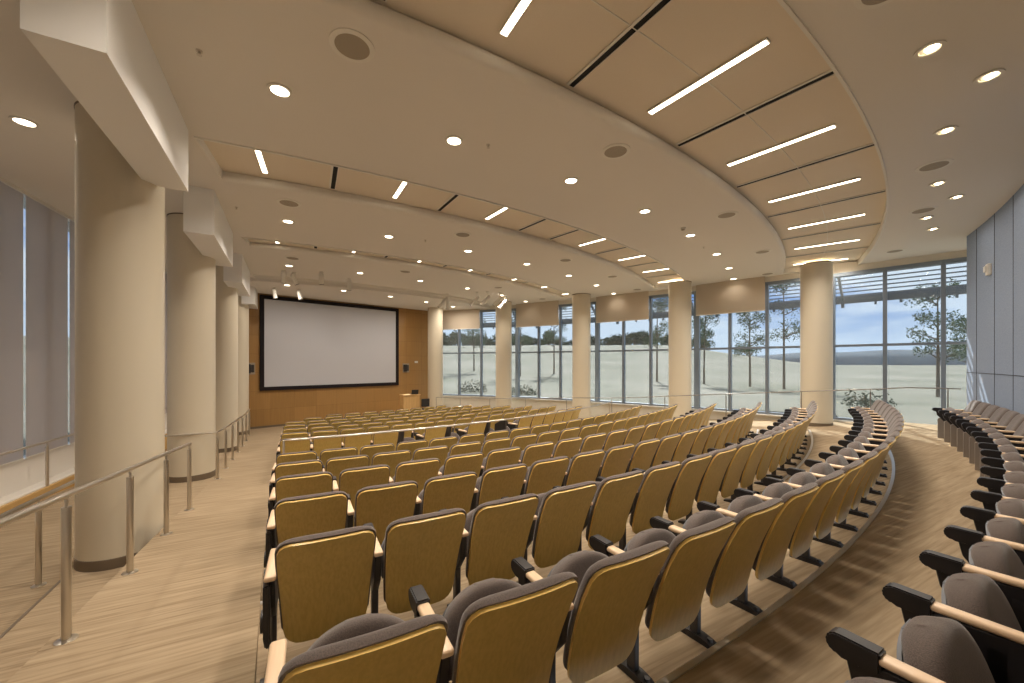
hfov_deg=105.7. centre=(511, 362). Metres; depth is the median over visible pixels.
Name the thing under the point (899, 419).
cushion
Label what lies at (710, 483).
cushion
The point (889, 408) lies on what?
cushion
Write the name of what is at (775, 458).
cushion
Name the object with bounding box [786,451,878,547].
seat
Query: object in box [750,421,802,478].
seat
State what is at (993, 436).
seat
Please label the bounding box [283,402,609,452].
guard rail
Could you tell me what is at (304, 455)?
cushion
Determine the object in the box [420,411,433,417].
seat
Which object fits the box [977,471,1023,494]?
seat
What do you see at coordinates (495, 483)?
seat
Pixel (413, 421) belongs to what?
seat
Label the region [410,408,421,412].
seat
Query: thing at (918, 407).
ground
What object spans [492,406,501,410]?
seat
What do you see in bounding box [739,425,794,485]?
seat
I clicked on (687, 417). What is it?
seat
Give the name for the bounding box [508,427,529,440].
seat
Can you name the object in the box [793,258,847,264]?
recessed light
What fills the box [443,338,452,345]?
tree
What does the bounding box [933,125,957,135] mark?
recessed light
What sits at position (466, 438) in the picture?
seat
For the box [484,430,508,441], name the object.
cushion
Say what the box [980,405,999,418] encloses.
cushion
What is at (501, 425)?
frame
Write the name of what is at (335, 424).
seat
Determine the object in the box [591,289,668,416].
wall
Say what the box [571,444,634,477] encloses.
seat
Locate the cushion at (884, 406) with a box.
[877,404,890,415]
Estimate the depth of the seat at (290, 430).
9.09 m
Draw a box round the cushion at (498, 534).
[466,493,538,578]
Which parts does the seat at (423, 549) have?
panel, armrest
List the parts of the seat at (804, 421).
backrest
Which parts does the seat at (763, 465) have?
backrest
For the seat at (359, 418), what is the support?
on the floor at (658, 659)
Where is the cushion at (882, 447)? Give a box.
[872,443,887,451]
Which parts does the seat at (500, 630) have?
panel, armrest, backrest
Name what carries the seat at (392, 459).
on the floor at (658, 659)
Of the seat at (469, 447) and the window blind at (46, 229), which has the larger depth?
the window blind at (46, 229)
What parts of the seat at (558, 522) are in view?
panel, backrest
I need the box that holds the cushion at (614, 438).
[602,429,626,449]
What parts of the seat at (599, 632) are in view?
panel, armrest, backrest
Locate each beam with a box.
[20,0,187,191]
[183,185,232,266]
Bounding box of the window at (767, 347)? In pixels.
[691,278,799,416]
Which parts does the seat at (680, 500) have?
backrest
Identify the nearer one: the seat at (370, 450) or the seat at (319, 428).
the seat at (370, 450)
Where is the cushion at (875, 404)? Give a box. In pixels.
[870,399,881,409]
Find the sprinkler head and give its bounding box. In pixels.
[195,49,202,56]
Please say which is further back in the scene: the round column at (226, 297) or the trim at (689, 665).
the round column at (226, 297)
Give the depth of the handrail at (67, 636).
2.59 m
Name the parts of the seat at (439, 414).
backrest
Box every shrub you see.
[457,379,487,392]
[512,383,536,394]
[840,388,896,407]
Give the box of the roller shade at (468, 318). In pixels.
[443,309,479,329]
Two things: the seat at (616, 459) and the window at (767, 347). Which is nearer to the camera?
the seat at (616, 459)
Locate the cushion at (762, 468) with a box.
[755,430,784,474]
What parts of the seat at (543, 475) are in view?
panel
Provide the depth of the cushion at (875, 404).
8.98 m
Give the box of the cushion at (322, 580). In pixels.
[274,525,375,628]
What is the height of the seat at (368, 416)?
0.867 m
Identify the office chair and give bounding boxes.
[421,398,428,408]
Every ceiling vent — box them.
[329,166,338,189]
[436,194,458,210]
[517,219,545,230]
[548,229,578,239]
[567,0,672,87]
[594,247,626,254]
[626,261,657,266]
[646,273,676,277]
[676,70,834,146]
[736,143,874,187]
[767,190,884,217]
[782,222,880,239]
[786,246,868,257]
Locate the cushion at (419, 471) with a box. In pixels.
[394,458,439,482]
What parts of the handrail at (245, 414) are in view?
rail, post, post, post, post, post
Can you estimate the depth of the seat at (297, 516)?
3.04 m
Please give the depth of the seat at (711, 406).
10.15 m
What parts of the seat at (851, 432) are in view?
panel, armrest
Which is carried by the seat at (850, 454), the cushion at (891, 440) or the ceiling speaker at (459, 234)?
the cushion at (891, 440)
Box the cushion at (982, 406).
[971,402,990,414]
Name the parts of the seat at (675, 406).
backrest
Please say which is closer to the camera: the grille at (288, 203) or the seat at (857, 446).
the seat at (857, 446)
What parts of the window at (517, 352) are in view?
sill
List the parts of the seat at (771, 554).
armrest, backrest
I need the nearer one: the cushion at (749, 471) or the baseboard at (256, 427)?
the cushion at (749, 471)
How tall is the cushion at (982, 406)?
0.624 m
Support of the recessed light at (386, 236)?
in the ceiling at (392, 114)
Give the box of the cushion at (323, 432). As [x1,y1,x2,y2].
[311,430,337,436]
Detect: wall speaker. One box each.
[249,363,254,373]
[403,363,408,371]
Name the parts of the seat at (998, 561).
panel, armrest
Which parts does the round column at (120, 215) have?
skirting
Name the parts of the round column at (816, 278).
skirting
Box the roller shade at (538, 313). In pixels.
[516,301,558,326]
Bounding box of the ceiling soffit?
[284,0,785,273]
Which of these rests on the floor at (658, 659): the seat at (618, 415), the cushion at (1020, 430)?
the seat at (618, 415)
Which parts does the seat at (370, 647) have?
armrest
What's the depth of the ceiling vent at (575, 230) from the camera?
9.14 m
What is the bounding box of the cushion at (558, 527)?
[532,481,596,557]
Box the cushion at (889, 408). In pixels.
[880,406,894,418]
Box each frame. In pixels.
[397,431,414,443]
[445,427,459,441]
[484,422,493,435]
[494,418,510,432]
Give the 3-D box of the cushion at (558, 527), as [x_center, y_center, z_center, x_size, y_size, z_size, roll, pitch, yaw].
[0.418,1.251,3.090,0.516,0.624,0.278,0,0,-31]
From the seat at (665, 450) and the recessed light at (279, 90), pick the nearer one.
the recessed light at (279, 90)
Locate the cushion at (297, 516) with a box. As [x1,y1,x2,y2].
[274,491,347,545]
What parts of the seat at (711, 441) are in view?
backrest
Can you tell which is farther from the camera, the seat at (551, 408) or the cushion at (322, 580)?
the seat at (551, 408)
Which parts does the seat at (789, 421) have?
backrest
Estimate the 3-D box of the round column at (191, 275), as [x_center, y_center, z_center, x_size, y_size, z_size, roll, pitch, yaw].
[-6.490,-0.295,7.870,0.776,5.230,0.776,0,0,0]
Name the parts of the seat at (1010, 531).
panel, armrest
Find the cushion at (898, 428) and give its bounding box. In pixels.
[888,426,902,436]
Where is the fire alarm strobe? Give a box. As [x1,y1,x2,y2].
[983,263,991,275]
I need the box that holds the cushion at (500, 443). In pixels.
[481,437,510,451]
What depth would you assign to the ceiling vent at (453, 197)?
7.32 m
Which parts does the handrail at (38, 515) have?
rail, post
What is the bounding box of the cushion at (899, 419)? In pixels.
[887,418,903,434]
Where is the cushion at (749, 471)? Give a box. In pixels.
[739,435,771,482]
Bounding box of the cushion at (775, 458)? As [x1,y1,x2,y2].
[768,425,793,467]
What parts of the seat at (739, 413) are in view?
backrest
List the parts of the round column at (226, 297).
skirting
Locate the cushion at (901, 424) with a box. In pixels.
[885,422,903,439]
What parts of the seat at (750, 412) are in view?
backrest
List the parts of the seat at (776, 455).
backrest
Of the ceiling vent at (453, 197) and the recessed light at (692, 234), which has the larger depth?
the recessed light at (692, 234)
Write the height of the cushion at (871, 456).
0.624 m
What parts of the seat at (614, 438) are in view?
backrest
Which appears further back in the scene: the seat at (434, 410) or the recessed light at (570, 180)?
the seat at (434, 410)
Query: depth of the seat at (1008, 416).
6.32 m
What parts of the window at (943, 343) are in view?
window guard rail, rail, sill, post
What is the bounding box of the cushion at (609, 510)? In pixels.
[585,470,642,540]
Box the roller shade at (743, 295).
[696,276,764,315]
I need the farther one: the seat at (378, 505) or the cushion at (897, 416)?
the cushion at (897, 416)
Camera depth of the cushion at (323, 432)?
8.48 m
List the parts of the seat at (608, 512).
panel, backrest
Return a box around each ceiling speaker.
[276,198,300,207]
[284,256,299,259]
[329,28,374,62]
[399,270,411,272]
[454,232,470,237]
[559,258,571,261]
[601,143,629,158]
[606,275,617,277]
[715,211,737,218]
[754,249,770,253]
[760,272,774,274]
[854,0,893,9]
[884,249,905,252]
[908,206,937,214]
[915,159,953,172]
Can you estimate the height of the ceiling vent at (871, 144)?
0.010 m
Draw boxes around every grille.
[279,200,297,206]
[334,33,369,59]
[456,233,468,236]
[604,146,626,157]
[718,212,734,217]
[861,0,886,4]
[912,208,934,213]
[919,161,948,170]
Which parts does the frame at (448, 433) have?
panel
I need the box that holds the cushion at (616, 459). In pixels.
[599,444,634,476]
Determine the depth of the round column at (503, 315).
18.17 m
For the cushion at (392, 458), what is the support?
on the seat at (392, 459)
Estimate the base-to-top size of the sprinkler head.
0.040 m
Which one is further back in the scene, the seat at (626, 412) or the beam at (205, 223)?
the seat at (626, 412)
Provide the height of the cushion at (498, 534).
0.624 m
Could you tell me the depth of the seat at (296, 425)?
9.97 m
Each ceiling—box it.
[0,0,1023,305]
[204,141,683,284]
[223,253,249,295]
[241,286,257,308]
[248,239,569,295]
[250,277,490,310]
[371,0,885,268]
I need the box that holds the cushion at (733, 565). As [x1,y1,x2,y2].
[706,498,782,596]
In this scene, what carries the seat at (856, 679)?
on the floor at (933, 480)
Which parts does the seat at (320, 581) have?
panel, armrest, panel, backrest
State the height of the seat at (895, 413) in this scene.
0.867 m
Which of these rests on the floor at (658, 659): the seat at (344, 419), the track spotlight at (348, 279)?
the seat at (344, 419)
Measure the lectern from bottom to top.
1.120 m
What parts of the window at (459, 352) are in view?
sill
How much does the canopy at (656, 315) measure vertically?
1.370 m
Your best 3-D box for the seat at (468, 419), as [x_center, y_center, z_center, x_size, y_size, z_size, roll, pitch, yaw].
[-1.481,1.906,10.619,0.576,0.867,0.633,0,0,-40]
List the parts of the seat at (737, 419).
backrest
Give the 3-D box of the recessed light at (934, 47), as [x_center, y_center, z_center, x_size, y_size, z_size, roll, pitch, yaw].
[3.852,-2.894,3.577,0.210,0.041,0.210,0,0,-37]
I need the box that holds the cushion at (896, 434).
[888,431,899,437]
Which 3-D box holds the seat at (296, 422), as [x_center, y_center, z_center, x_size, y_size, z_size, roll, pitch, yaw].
[-6.214,2.071,11.078,0.597,0.867,0.578,0,0,-26]
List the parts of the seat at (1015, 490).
panel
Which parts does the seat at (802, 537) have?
armrest, backrest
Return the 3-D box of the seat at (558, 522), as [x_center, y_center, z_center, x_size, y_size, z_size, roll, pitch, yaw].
[0.305,1.372,3.217,0.576,0.867,0.633,0,0,-31]
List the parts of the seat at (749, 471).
backrest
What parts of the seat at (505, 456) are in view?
backrest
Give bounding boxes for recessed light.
[8,116,39,128]
[254,150,267,172]
[267,82,292,98]
[281,219,294,223]
[384,235,393,238]
[392,182,406,197]
[445,135,462,145]
[485,207,507,218]
[499,0,531,36]
[564,177,578,184]
[578,238,604,245]
[618,255,644,260]
[638,209,650,213]
[642,268,668,272]
[647,37,770,114]
[685,233,695,236]
[726,123,836,165]
[768,177,860,202]
[788,213,865,228]
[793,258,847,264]
[794,239,859,248]
[913,40,946,58]
[919,216,933,219]
[926,227,939,230]
[928,180,946,186]
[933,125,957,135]
[947,194,965,199]
[973,69,1005,84]
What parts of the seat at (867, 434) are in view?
panel, armrest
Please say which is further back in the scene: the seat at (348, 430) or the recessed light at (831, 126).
the seat at (348, 430)
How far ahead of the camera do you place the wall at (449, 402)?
20.18 m
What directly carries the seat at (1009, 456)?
on the floor at (933, 480)
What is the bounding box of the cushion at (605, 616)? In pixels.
[563,540,668,669]
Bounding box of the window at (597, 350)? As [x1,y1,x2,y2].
[590,294,691,407]
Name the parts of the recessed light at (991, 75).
bulb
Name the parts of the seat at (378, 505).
panel, armrest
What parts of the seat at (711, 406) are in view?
backrest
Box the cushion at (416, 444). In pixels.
[396,440,427,450]
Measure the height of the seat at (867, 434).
0.867 m
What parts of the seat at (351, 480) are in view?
armrest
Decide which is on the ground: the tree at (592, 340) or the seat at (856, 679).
the tree at (592, 340)
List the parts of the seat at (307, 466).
panel, armrest, backrest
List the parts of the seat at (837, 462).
armrest, backrest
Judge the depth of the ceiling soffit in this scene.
4.00 m
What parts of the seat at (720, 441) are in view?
backrest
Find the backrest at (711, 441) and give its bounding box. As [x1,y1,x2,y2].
[702,422,724,453]
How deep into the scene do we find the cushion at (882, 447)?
3.96 m
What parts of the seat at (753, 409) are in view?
backrest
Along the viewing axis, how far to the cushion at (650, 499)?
3.65 m
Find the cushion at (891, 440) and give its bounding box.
[883,437,894,443]
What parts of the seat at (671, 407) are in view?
backrest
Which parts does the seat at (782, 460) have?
backrest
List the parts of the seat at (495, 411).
backrest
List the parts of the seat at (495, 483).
panel, backrest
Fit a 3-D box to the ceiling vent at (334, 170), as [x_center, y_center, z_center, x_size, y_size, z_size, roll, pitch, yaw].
[-2.864,-3.031,6.245,0.108,0.010,1.140,0,0,-28]
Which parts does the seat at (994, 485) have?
panel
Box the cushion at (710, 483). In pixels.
[695,446,735,501]
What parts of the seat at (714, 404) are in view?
backrest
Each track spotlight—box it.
[272,287,277,298]
[281,270,285,282]
[290,272,299,284]
[297,289,302,299]
[319,271,323,284]
[347,278,351,290]
[437,294,445,307]
[445,294,449,308]
[469,292,479,306]
[480,292,490,305]
[492,292,502,306]
[498,296,507,308]
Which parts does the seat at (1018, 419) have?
panel, armrest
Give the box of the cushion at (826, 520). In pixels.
[815,460,862,530]
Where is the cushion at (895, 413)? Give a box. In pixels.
[885,411,900,425]
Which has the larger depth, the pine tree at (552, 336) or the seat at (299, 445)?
the pine tree at (552, 336)
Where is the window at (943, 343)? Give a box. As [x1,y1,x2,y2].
[436,257,966,424]
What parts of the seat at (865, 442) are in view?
panel, armrest, backrest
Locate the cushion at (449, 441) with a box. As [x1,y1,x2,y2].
[429,436,457,446]
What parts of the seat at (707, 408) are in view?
backrest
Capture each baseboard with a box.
[0,434,166,513]
[250,416,362,428]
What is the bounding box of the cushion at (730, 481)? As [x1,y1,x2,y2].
[719,440,755,491]
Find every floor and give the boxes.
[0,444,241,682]
[239,426,283,443]
[256,429,891,682]
[671,433,988,682]
[708,419,936,434]
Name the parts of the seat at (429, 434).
backrest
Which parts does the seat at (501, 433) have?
backrest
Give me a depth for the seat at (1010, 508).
2.61 m
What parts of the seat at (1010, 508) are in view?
panel, armrest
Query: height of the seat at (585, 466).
0.867 m
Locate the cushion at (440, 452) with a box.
[412,445,448,460]
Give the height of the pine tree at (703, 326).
7.584 m
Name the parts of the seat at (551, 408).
backrest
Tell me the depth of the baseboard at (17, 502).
6.48 m
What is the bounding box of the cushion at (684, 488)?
[665,453,710,513]
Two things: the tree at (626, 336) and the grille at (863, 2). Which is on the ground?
the tree at (626, 336)
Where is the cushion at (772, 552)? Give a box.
[752,482,817,570]
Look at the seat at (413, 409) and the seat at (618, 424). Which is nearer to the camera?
the seat at (618, 424)
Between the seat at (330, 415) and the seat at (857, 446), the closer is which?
the seat at (857, 446)
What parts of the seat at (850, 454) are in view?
armrest, backrest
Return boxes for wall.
[0,177,166,497]
[249,293,427,426]
[443,306,495,408]
[512,298,590,416]
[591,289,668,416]
[691,273,799,419]
[967,184,1023,413]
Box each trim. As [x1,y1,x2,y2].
[0,429,166,505]
[0,579,60,638]
[194,136,685,280]
[222,171,654,288]
[242,237,571,294]
[250,242,561,298]
[251,274,489,303]
[254,275,480,303]
[591,0,827,259]
[655,450,894,682]
[759,430,812,494]
[777,0,888,264]
[966,213,1023,404]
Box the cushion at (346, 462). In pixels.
[326,455,368,470]
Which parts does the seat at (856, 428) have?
panel, armrest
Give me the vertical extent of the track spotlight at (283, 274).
0.411 m
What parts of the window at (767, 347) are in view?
sill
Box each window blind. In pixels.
[0,181,23,466]
[25,196,67,458]
[69,220,74,444]
[165,273,166,414]
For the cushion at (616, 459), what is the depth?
4.82 m
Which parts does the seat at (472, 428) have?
panel, backrest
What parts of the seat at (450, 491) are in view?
panel, armrest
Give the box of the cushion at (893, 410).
[883,408,897,421]
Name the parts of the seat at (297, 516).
panel, armrest, panel, backrest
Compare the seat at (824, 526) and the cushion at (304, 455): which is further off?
the cushion at (304, 455)
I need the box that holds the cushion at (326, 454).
[320,447,357,459]
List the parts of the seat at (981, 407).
panel, panel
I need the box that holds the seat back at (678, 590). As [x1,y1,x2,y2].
[645,516,734,628]
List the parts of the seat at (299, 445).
backrest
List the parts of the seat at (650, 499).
panel, backrest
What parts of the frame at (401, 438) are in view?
panel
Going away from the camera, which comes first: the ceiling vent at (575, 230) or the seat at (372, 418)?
the ceiling vent at (575, 230)
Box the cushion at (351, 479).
[339,464,389,490]
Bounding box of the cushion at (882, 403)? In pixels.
[873,401,886,412]
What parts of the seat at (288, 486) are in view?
panel, armrest, backrest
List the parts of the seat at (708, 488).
backrest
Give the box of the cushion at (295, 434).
[281,432,308,439]
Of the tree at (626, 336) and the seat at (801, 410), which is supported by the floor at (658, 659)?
the seat at (801, 410)
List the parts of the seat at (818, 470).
armrest, backrest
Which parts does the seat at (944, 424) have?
panel, panel, panel, panel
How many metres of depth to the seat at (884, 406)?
8.12 m
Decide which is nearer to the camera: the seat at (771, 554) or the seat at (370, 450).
the seat at (771, 554)
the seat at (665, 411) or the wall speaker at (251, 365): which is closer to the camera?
the seat at (665, 411)
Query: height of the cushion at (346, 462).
0.624 m
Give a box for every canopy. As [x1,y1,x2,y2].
[454,311,514,330]
[536,305,594,327]
[616,294,693,323]
[715,282,799,317]
[836,262,966,307]
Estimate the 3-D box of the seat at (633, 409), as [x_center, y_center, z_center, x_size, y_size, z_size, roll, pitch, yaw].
[3.306,1.704,11.391,0.633,0.867,0.576,0,0,35]
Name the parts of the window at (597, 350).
sill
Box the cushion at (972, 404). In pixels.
[963,400,981,411]
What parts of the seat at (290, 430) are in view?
backrest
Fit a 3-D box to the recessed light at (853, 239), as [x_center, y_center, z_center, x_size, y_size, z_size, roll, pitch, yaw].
[7.991,-3.023,9.881,1.294,0.024,0.088,0,0,37]
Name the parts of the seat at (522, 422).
panel, backrest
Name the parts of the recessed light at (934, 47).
bulb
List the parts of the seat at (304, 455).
backrest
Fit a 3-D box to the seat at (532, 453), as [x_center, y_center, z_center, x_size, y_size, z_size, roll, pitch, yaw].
[0.216,1.538,5.573,0.576,0.867,0.633,0,0,-35]
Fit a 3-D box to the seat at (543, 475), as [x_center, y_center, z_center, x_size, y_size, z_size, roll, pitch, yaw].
[0.257,1.455,4.387,0.576,0.867,0.633,0,0,-33]
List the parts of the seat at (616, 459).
backrest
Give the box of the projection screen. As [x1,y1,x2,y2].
[260,295,398,390]
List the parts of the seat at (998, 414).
panel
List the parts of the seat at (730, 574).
armrest, panel, backrest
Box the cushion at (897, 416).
[886,414,902,429]
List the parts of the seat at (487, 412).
backrest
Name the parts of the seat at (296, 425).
backrest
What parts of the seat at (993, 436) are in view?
panel, armrest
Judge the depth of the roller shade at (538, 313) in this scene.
18.53 m
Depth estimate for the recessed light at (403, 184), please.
6.77 m
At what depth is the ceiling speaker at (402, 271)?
12.25 m
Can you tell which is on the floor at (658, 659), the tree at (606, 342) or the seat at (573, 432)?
the seat at (573, 432)
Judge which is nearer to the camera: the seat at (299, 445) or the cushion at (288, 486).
the cushion at (288, 486)
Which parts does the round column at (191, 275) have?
skirting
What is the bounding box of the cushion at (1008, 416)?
[996,410,1019,425]
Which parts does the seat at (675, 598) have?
panel, armrest, backrest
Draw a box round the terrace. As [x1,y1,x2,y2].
[737,392,907,416]
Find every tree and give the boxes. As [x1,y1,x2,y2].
[443,332,449,345]
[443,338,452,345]
[448,330,465,345]
[461,319,487,370]
[461,334,471,345]
[486,337,494,345]
[512,316,532,376]
[528,337,536,344]
[541,307,566,373]
[542,328,555,344]
[590,334,594,344]
[603,336,611,344]
[607,334,625,344]
[625,333,629,344]
[627,330,644,344]
[637,330,654,344]
[642,297,668,381]
[664,334,668,344]
[691,314,719,383]
[732,311,773,386]
[770,282,799,388]
[902,278,966,396]
[946,314,966,392]
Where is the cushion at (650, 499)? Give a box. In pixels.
[629,461,680,526]
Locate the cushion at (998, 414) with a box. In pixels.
[988,407,1009,421]
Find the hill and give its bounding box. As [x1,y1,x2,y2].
[753,350,966,364]
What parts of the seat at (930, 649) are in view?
panel, armrest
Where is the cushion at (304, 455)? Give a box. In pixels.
[276,451,316,464]
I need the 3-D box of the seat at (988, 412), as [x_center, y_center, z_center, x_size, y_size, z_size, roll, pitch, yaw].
[8.605,1.206,7.244,0.633,0.867,0.576,0,0,41]
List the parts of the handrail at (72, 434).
post, rail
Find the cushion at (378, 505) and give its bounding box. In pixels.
[355,481,417,526]
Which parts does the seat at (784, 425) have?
backrest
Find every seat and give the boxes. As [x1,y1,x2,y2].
[260,525,375,672]
[260,613,447,682]
[264,491,347,567]
[267,471,332,523]
[268,460,322,502]
[271,451,316,476]
[276,437,310,456]
[278,432,308,446]
[280,428,307,439]
[281,424,305,434]
[285,421,305,424]
[303,417,321,424]
[306,420,327,427]
[307,423,328,436]
[308,426,333,440]
[310,430,337,441]
[310,435,341,459]
[317,447,357,470]
[323,455,368,490]
[324,416,341,422]
[326,414,341,416]
[329,418,347,425]
[330,421,350,429]
[332,464,389,526]
[337,424,358,434]
[340,428,364,443]
[341,432,371,454]
[342,413,360,418]
[344,415,360,420]
[346,481,417,545]
[350,417,367,423]
[352,420,371,427]
[360,443,393,465]
[362,422,382,431]
[363,411,377,415]
[363,413,378,419]
[363,508,466,613]
[367,425,389,440]
[369,416,385,421]
[370,430,398,450]
[371,450,410,478]
[373,418,390,425]
[379,410,393,415]
[381,412,395,417]
[385,420,403,429]
[387,414,402,420]
[389,458,439,495]
[392,416,408,423]
[392,423,412,437]
[395,409,408,414]
[396,440,427,460]
[398,411,411,416]
[404,413,418,419]
[406,418,424,428]
[408,572,577,682]
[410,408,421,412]
[410,415,425,421]
[411,421,433,438]
[411,445,448,468]
[413,409,425,414]
[414,425,446,446]
[414,472,476,515]
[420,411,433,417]
[425,413,441,421]
[426,417,442,425]
[427,408,438,412]
[428,436,457,451]
[434,410,446,414]
[435,419,453,431]
[438,452,483,477]
[439,493,538,606]
[440,407,450,411]
[442,412,455,419]
[444,415,459,422]
[447,409,459,412]
[447,441,481,457]
[452,417,471,432]
[455,420,486,436]
[456,410,468,417]
[457,433,484,444]
[460,407,470,411]
[461,413,474,420]
[469,409,480,415]
[470,463,526,510]
[471,415,487,421]
[475,411,488,416]
[479,447,521,476]
[480,437,510,457]
[481,408,491,413]
[482,430,508,445]
[487,414,502,429]
[488,410,501,418]
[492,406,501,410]
[501,405,510,410]
[501,408,512,414]
[501,481,596,582]
[502,412,515,422]
[507,414,532,429]
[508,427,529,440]
[509,434,536,450]
[511,540,669,682]
[513,407,522,412]
[514,410,527,420]
[518,442,553,466]
[520,456,568,494]
[522,405,531,410]
[527,409,538,414]
[529,424,549,436]
[530,413,544,429]
[535,430,559,444]
[538,407,547,412]
[542,411,555,424]
[546,405,555,412]
[548,421,566,431]
[550,437,581,458]
[552,470,643,551]
[553,409,565,422]
[557,427,580,441]
[561,449,604,486]
[562,407,574,422]
[565,419,580,428]
[571,406,581,419]
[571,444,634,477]
[578,424,597,439]
[578,433,606,452]
[579,416,593,428]
[582,429,627,450]
[589,516,735,682]
[592,414,605,424]
[595,421,613,434]
[595,461,680,550]
[603,412,615,421]
[605,438,659,472]
[610,418,626,431]
[613,410,623,421]
[621,408,630,418]
[622,425,644,445]
[623,416,637,430]
[628,406,636,417]
[632,453,711,520]
[634,405,641,415]
[634,413,647,426]
[639,422,660,441]
[644,411,656,425]
[647,406,673,419]
[650,434,680,467]
[650,498,783,648]
[652,404,677,418]
[652,409,663,422]
[654,419,672,438]
[659,407,669,421]
[661,446,736,523]
[666,416,683,435]
[671,429,698,462]
[673,409,705,428]
[677,413,692,433]
[678,422,724,453]
[680,407,709,428]
[685,405,713,424]
[685,411,699,430]
[686,440,756,504]
[689,403,715,425]
[689,425,712,454]
[691,418,734,448]
[697,482,819,615]
[701,415,741,448]
[707,435,771,502]
[710,413,748,443]
[717,410,753,442]
[723,408,756,443]
[724,430,784,493]
[727,406,758,434]
[731,403,760,438]
[733,402,761,435]
[734,470,845,588]
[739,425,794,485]
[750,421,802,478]
[759,418,808,470]
[763,460,864,566]
[767,415,812,465]
[773,412,815,459]
[777,409,816,454]
[781,407,817,449]
[783,404,817,444]
[784,402,816,440]
[785,401,815,436]
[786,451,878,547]
[804,443,888,531]
[818,437,895,517]
[825,616,994,682]
[829,431,900,505]
[838,426,903,494]
[844,422,904,485]
[844,677,894,682]
[848,399,881,415]
[848,418,904,477]
[850,401,886,414]
[851,414,903,469]
[852,404,890,417]
[853,406,895,421]
[853,408,898,425]
[853,411,901,463]
[882,573,1023,682]
[919,541,1023,632]
[932,400,981,441]
[943,517,1023,564]
[944,402,990,446]
[950,405,999,451]
[956,407,1009,457]
[960,498,1023,535]
[961,410,1019,463]
[966,414,1023,470]
[970,483,1023,513]
[971,421,1023,476]
[975,432,1023,477]
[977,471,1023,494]
[978,438,1023,477]
[980,444,1023,459]
[980,461,1023,479]
[981,452,1023,467]
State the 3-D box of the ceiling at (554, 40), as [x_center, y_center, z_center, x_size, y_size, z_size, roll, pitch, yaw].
[3.345,-3.040,6.480,13.972,0.001,12.199,0,0,0]
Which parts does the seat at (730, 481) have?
backrest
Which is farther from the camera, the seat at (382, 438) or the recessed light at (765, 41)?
the seat at (382, 438)
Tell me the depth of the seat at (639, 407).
11.64 m
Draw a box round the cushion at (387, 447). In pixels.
[360,443,393,454]
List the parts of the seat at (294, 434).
backrest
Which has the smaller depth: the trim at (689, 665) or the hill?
the trim at (689, 665)
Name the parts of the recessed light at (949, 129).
bulb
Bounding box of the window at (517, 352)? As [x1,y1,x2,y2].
[512,302,590,401]
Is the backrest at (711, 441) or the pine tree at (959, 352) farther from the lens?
the pine tree at (959, 352)
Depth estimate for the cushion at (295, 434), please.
8.23 m
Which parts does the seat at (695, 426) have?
backrest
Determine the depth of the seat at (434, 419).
10.97 m
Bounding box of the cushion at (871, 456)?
[858,451,877,461]
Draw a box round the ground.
[23,336,966,455]
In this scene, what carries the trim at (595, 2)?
attached to the ceiling at (392, 114)
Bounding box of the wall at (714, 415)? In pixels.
[691,273,799,419]
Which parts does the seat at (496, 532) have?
panel, armrest, backrest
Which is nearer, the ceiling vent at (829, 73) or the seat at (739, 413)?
the ceiling vent at (829, 73)
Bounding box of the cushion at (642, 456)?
[627,438,659,471]
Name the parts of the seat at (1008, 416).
panel, armrest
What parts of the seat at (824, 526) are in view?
armrest, backrest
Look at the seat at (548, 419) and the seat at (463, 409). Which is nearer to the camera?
the seat at (548, 419)
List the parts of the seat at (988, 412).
panel, panel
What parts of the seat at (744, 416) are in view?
backrest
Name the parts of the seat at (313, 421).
backrest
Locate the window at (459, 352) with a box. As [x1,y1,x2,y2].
[443,309,495,397]
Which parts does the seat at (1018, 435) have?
panel, panel, armrest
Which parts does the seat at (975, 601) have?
panel, armrest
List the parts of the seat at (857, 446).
panel, armrest, backrest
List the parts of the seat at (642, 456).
backrest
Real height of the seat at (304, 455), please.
0.867 m
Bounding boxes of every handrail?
[0,407,166,486]
[0,442,193,645]
[0,479,74,587]
[165,409,249,479]
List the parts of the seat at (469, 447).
backrest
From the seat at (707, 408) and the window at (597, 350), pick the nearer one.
the seat at (707, 408)
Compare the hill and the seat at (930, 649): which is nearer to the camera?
the seat at (930, 649)
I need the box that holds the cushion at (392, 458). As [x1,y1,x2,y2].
[371,450,410,465]
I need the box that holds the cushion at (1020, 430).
[1013,421,1023,435]
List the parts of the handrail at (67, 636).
post, rail, post, post, post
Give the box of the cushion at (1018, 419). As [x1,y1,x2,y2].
[1005,414,1023,430]
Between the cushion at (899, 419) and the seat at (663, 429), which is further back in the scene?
the seat at (663, 429)
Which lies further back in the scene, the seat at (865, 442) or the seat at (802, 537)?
the seat at (865, 442)
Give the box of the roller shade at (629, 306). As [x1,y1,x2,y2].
[596,291,648,322]
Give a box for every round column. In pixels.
[74,101,164,571]
[167,213,215,482]
[216,266,237,452]
[238,296,248,434]
[428,307,442,407]
[496,301,511,407]
[572,293,590,419]
[668,280,691,418]
[800,261,832,426]
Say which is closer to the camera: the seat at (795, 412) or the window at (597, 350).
the seat at (795, 412)
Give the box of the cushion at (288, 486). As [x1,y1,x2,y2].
[275,471,332,502]
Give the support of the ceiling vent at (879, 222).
in the ceiling at (554, 40)
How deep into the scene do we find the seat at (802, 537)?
3.05 m
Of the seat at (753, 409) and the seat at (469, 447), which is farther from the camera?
the seat at (753, 409)
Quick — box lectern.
[399,394,420,410]
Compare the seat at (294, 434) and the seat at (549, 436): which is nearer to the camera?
the seat at (549, 436)
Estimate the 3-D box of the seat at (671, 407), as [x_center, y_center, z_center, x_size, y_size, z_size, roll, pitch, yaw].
[4.174,1.621,10.872,0.633,0.867,0.576,0,0,35]
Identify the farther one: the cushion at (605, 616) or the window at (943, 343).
the window at (943, 343)
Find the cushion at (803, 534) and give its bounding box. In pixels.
[788,470,843,548]

